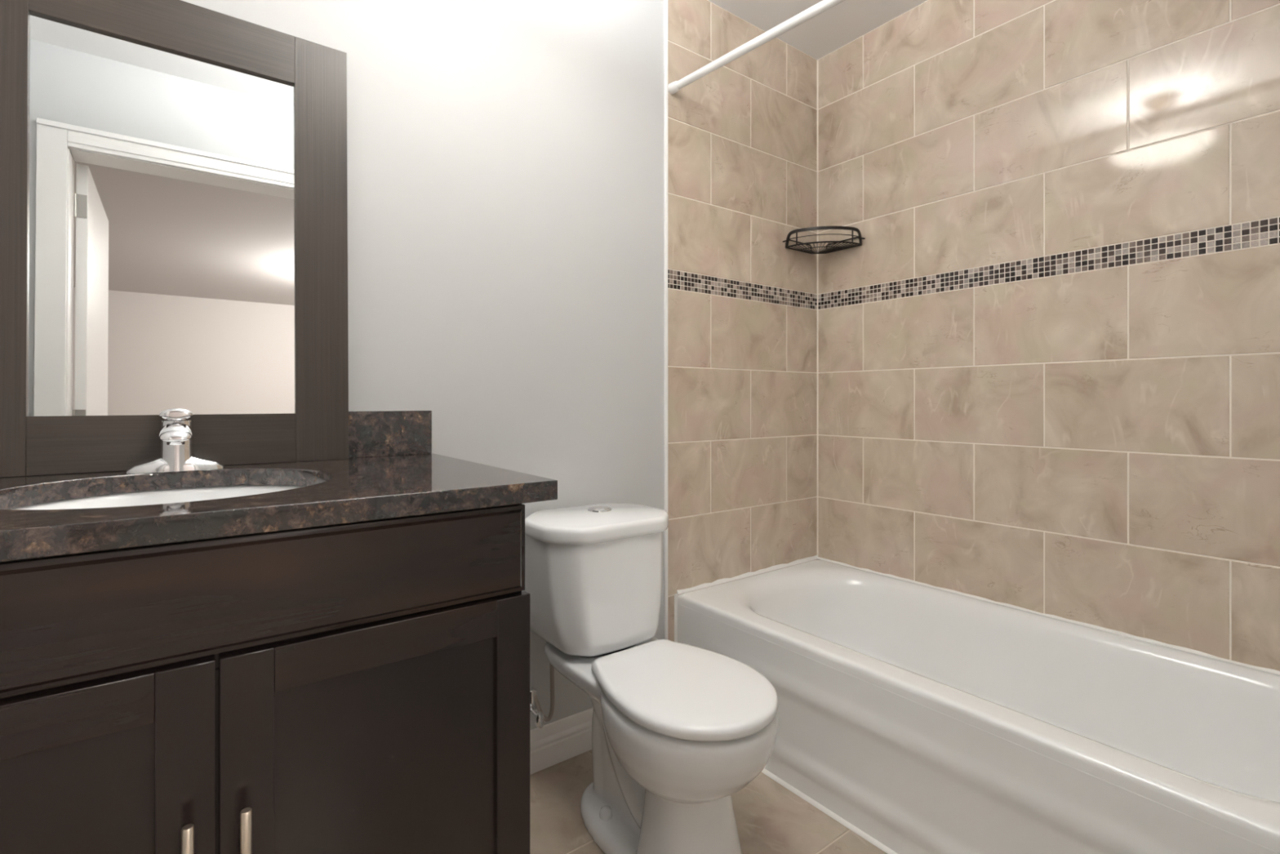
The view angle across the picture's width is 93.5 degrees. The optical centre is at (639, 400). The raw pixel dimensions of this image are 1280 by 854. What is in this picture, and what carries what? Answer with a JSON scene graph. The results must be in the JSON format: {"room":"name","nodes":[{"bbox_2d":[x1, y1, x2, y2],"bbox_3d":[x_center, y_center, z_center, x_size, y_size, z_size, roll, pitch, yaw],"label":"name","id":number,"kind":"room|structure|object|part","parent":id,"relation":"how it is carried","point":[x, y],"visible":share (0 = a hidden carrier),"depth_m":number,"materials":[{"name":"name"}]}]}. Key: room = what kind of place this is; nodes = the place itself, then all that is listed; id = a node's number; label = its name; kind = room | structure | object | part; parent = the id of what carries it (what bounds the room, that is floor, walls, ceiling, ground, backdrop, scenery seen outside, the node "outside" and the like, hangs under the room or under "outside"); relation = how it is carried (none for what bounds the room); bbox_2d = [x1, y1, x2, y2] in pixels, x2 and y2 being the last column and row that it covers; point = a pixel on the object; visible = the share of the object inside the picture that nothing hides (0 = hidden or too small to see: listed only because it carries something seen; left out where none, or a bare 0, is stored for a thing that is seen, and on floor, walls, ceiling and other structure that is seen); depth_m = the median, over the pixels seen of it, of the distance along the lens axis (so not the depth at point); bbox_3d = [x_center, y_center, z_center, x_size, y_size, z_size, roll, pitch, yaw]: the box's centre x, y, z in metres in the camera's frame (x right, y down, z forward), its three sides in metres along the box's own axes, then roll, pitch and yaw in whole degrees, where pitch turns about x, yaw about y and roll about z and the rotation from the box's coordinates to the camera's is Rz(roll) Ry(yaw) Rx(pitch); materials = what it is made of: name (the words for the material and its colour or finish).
{"room":"bathroom","nodes":[
{"label":"bathroom","id":0,"kind":"room"},
{"bbox_2d":[181,0,663,729],"bbox_3d":[-0.671,-0.172,1.468,1.829,2.407,0.118,0,0,-37],"label":"wall","id":1,"kind":"structure","parent":0,"point":[505,157],"depth_m":1.64,"materials":[{"name":"grey paint"}]},
{"bbox_2d":[348,410,431,457],"bbox_3d":[-0.884,0.079,1.221,0.910,0.106,0.022,0,0,-37],"label":"backsplash","id":2,"kind":"structure","parent":1,"relation":"attached to","point":[371,433],"depth_m":1.43,"materials":[{"name":"brown stone"}]},
{"bbox_2d":[529,687,544,728],"bbox_3d":[-0.295,0.810,1.606,0.054,0.094,0.110,0,0,-37],"label":"shutoff valve","id":3,"kind":"object","parent":1,"relation":"attached to","point":[540,717],"visible":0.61,"depth_m":1.58,"materials":[{"name":"silver metal"}]},
{"bbox_3d":[-0.268,0.835,1.581,0.025,0.044,0.038,0,0,-37],"label":"knob","id":4,"kind":"part","parent":3,"relation":"part of","materials":[{"name":"silver metal"}]},
{"bbox_2d":[529,706,593,774],"bbox_3d":[-0.236,0.972,1.712,0.817,0.114,0.014,0,0,-37],"label":"baseboard","id":5,"kind":"structure","parent":1,"relation":"attached to","point":[557,741],"depth_m":1.71,"materials":[{"name":"white paint"}]},
{"bbox_2d":[529,749,887,853],"bbox_3d":[0.177,1.037,1.068,2.505,0.012,1.536,0,0,-37],"label":"floor","id":6,"kind":"structure","parent":0,"point":[771,818],"depth_m":1.48,"materials":[{"name":"tile"}]},
{"bbox_2d":[0,503,529,853],"bbox_3d":[-0.689,0.599,0.961,0.832,0.865,0.668,0,0,-37],"label":"vanity cabinet","id":7,"kind":"object","parent":6,"relation":"on","point":[357,687],"visible":0.82,"depth_m":0.76,"materials":[{"name":"brown wood"}]},
{"bbox_3d":[-0.683,0.614,0.610,0.311,0.501,0.009,0,0,-37],"label":"door","id":8,"kind":"part","parent":7,"relation":"part of","materials":[{"name":"brown wood"}]},
{"bbox_3d":[-0.681,0.341,0.607,0.299,0.057,0.020,0,0,-37],"label":"rail","id":9,"kind":"part","parent":7,"relation":"part of","materials":[{"name":"brown wood"}]},
{"bbox_3d":[-0.521,0.567,0.693,0.012,0.165,0.036,0,0,-37],"label":"handle","id":10,"kind":"part","parent":7,"relation":"part of","materials":[{"name":"silver metal"}]},
{"bbox_3d":[-0.476,0.571,0.726,0.012,0.165,0.036,0,0,-37],"label":"handle","id":11,"kind":"part","parent":7,"relation":"part of","materials":[{"name":"silver metal"}]},
{"bbox_3d":[-0.518,0.238,0.730,0.824,0.138,0.020,0,0,-37],"label":"drawer","id":12,"kind":"part","parent":7,"relation":"part of","materials":[{"name":"brown wood"}]},
{"bbox_2d":[0,453,557,561],"bbox_3d":[-0.696,0.148,0.974,0.920,0.032,0.642,0,0,-37],"label":"countertop","id":13,"kind":"structure","parent":7,"relation":"on","point":[357,489],"depth_m":0.86,"materials":[{"name":"brown stone"}]},
{"bbox_2d":[9,484,302,509],"bbox_3d":[-0.732,0.244,0.945,0.519,0.159,0.502,0,0,-37],"label":"sink","id":14,"kind":"object","parent":13,"relation":"in","point":[203,493],"visible":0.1,"depth_m":1.10,"materials":[{"name":"white ceramic"}]},
{"bbox_2d":[0,0,348,477],"bbox_3d":[-0.913,-0.329,1.183,0.616,0.921,0.023,0,-1,-37],"label":"mirror","id":15,"kind":"object","parent":13,"relation":"on","point":[174,184],"visible":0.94,"depth_m":1.17,"materials":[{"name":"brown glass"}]},
{"bbox_3d":[-1.118,-0.329,1.029,0.104,0.921,0.022,0,-1,-37],"label":"frame","id":16,"kind":"part","parent":15,"relation":"part of","materials":[{"name":"wood"}]},
{"bbox_3d":[-0.913,-0.329,1.183,0.430,0.734,0.004,0,-1,-37],"label":"glass","id":17,"kind":"part","parent":15,"relation":"part of","materials":[{"name":"white mirror"}]},
{"bbox_3d":[-0.907,0.080,1.175,0.410,0.104,0.022,0,-1,-37],"label":"frame","id":18,"kind":"part","parent":15,"relation":"part of","materials":[{"name":"wood"}]},
{"bbox_3d":[-0.919,-0.737,1.190,0.410,0.104,0.022,0,-1,-37],"label":"frame","id":19,"kind":"part","parent":15,"relation":"part of","materials":[{"name":"wood"}]},
{"bbox_3d":[-0.708,-0.329,1.337,0.104,0.921,0.022,0,-1,-37],"label":"frame","id":20,"kind":"part","parent":15,"relation":"part of","materials":[{"name":"wood"}]},
{"bbox_2d":[124,407,224,473],"bbox_3d":[-0.849,0.073,1.101,0.147,0.118,0.140,0,0,-37],"label":"faucet","id":21,"kind":"object","parent":13,"relation":"on","point":[175,435],"visible":1,"depth_m":1.11,"materials":[{"name":"silver metal"}]},
{"bbox_3d":[-0.840,0.057,1.090,0.049,0.033,0.112,0,0,-37],"label":"spout","id":22,"kind":"part","parent":21,"relation":"part of","materials":[{"name":"silver metal"}]},
{"bbox_3d":[-0.866,0.027,1.124,0.052,0.026,0.080,0,0,-37],"label":"lever","id":23,"kind":"part","parent":21,"relation":"part of","materials":[{"name":"silver metal"}]},
{"bbox_3d":[-0.350,0.614,0.860,0.310,0.501,0.009,0,0,-37],"label":"door","id":24,"kind":"part","parent":7,"relation":"part of","materials":[{"name":"brown wood"}]},
{"bbox_3d":[-0.348,0.341,0.857,0.298,0.057,0.020,0,0,-37],"label":"rail","id":25,"kind":"part","parent":7,"relation":"part of","materials":[{"name":"brown wood"}]},
{"bbox_2d":[522,502,777,853],"bbox_3d":[0.015,0.663,1.429,0.380,0.736,0.717,0,0,-37],"label":"toilet","id":26,"kind":"object","parent":6,"relation":"on","point":[678,729],"visible":0.99,"depth_m":1.37,"materials":[{"name":"white ceramic"}]},
{"bbox_2d":[533,662,555,721],"bbox_3d":[-0.256,0.736,1.601,0.070,0.232,0.027,0,0,3],"label":"supply hose","id":27,"kind":"object","parent":26,"relation":"attached to","point":[549,717],"visible":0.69,"depth_m":1.59,"materials":[{"name":"silver metal"}]},
{"bbox_3d":[-0.117,0.480,1.597,0.356,0.278,0.282,0,0,-37],"label":"tank","id":28,"kind":"part","parent":26,"relation":"part of","materials":[{"name":"white ceramic"}]},
{"bbox_3d":[-0.114,0.322,1.602,0.380,0.039,0.285,0,0,-37],"label":"tank lid","id":29,"kind":"part","parent":26,"relation":"part of","materials":[{"name":"white ceramic"}]},
{"bbox_3d":[0.029,0.832,1.403,0.345,0.398,0.654,0,0,-37],"label":"bowl","id":30,"kind":"part","parent":26,"relation":"part of","materials":[{"name":"white ceramic"}]},
{"bbox_3d":[0.097,0.616,1.305,0.336,0.026,0.421,0,0,-37],"label":"seat lid","id":31,"kind":"part","parent":26,"relation":"part of","materials":[{"name":"white plastic"}]},
{"bbox_2d":[677,559,1279,853],"bbox_3d":[0.877,0.835,1.590,0.755,0.393,1.539,0,0,-37],"label":"bathtub","id":32,"kind":"object","parent":6,"relation":"on","point":[926,719],"visible":0.89,"depth_m":1.46,"materials":[{"name":"white ceramic"}]},
{"bbox_2d":[761,768,897,853],"bbox_3d":[0.575,1.026,1.367,0.018,0.010,1.533,0,0,-37],"label":"trim","id":33,"kind":"structure","parent":32,"relation":"attached to","point":[810,800],"depth_m":1.49,"materials":[{"name":"white"}]},
{"bbox_2d":[667,0,817,641],"bbox_3d":[0.400,-0.172,2.203,0.786,2.407,0.012,0,0,-37],"label":"tiled wall","id":34,"kind":"structure","parent":0,"point":[742,135],"depth_m":2.16,"materials":[{"name":"tile"}]},
{"bbox_2d":[663,0,667,639],"bbox_3d":[0.085,-0.173,1.957,0.012,2.404,0.008,0,0,-37],"label":"trim","id":35,"kind":"structure","parent":34,"relation":"attached to","point":[665,2],"depth_m":1.95,"materials":[{"name":"white paint"}]},
{"bbox_2d":[667,0,844,94],"bbox_3d":[0.601,-1.005,1.386,0.035,0.063,1.539,0,0,-40],"label":"shower rod","id":36,"kind":"object","parent":34,"relation":"attached to","point":[673,87],"visible":1,"depth_m":1.70,"materials":[{"name":"white metal"}]},
{"bbox_2d":[817,59,817,555],"bbox_3d":[0.717,-0.371,2.431,0.004,2.005,0.004,0,0,-37],"label":"trim","id":37,"kind":"structure","parent":34,"relation":"attached to","point":[817,60],"depth_m":2.43,"materials":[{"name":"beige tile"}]},
{"bbox_2d":[782,226,865,253],"bbox_3d":[0.696,-0.614,2.282,0.215,0.062,0.215,0,0,-37],"label":"caddy","id":38,"kind":"object","parent":34,"relation":"attached to","point":[831,249],"visible":1,"depth_m":2.27,"materials":[{"name":"black metal"}]},
{"bbox_3d":[0.704,-0.603,2.340,0.302,0.035,0.124,0,0,8],"label":"rail","id":39,"kind":"part","parent":38,"relation":"part of","materials":[{"name":"brown metal"}]},
{"bbox_2d":[707,0,928,59],"bbox_3d":[0.177,-1.426,1.068,2.705,0.100,1.776,0,0,-37],"label":"ceiling","id":40,"kind":"structure","parent":0,"point":[848,20],"depth_m":2.16,"materials":[{"name":"white paint"}]},
{"bbox_2d":[817,0,1279,671],"bbox_3d":[1.183,-0.352,1.823,0.012,2.047,1.536,0,0,-37],"label":"wall","id":41,"kind":"structure","parent":0,"point":[1049,346],"depth_m":1.75,"materials":[{"name":"tile"}]},
{"bbox_2d":[674,555,1279,674],"bbox_3d":[0.876,0.827,1.594,0.757,0.404,1.537,0,0,-37],"label":"trim","id":42,"kind":"structure","parent":41,"relation":"attached to","point":[809,558],"depth_m":1.98,"materials":[{"name":"white"}]}
]}

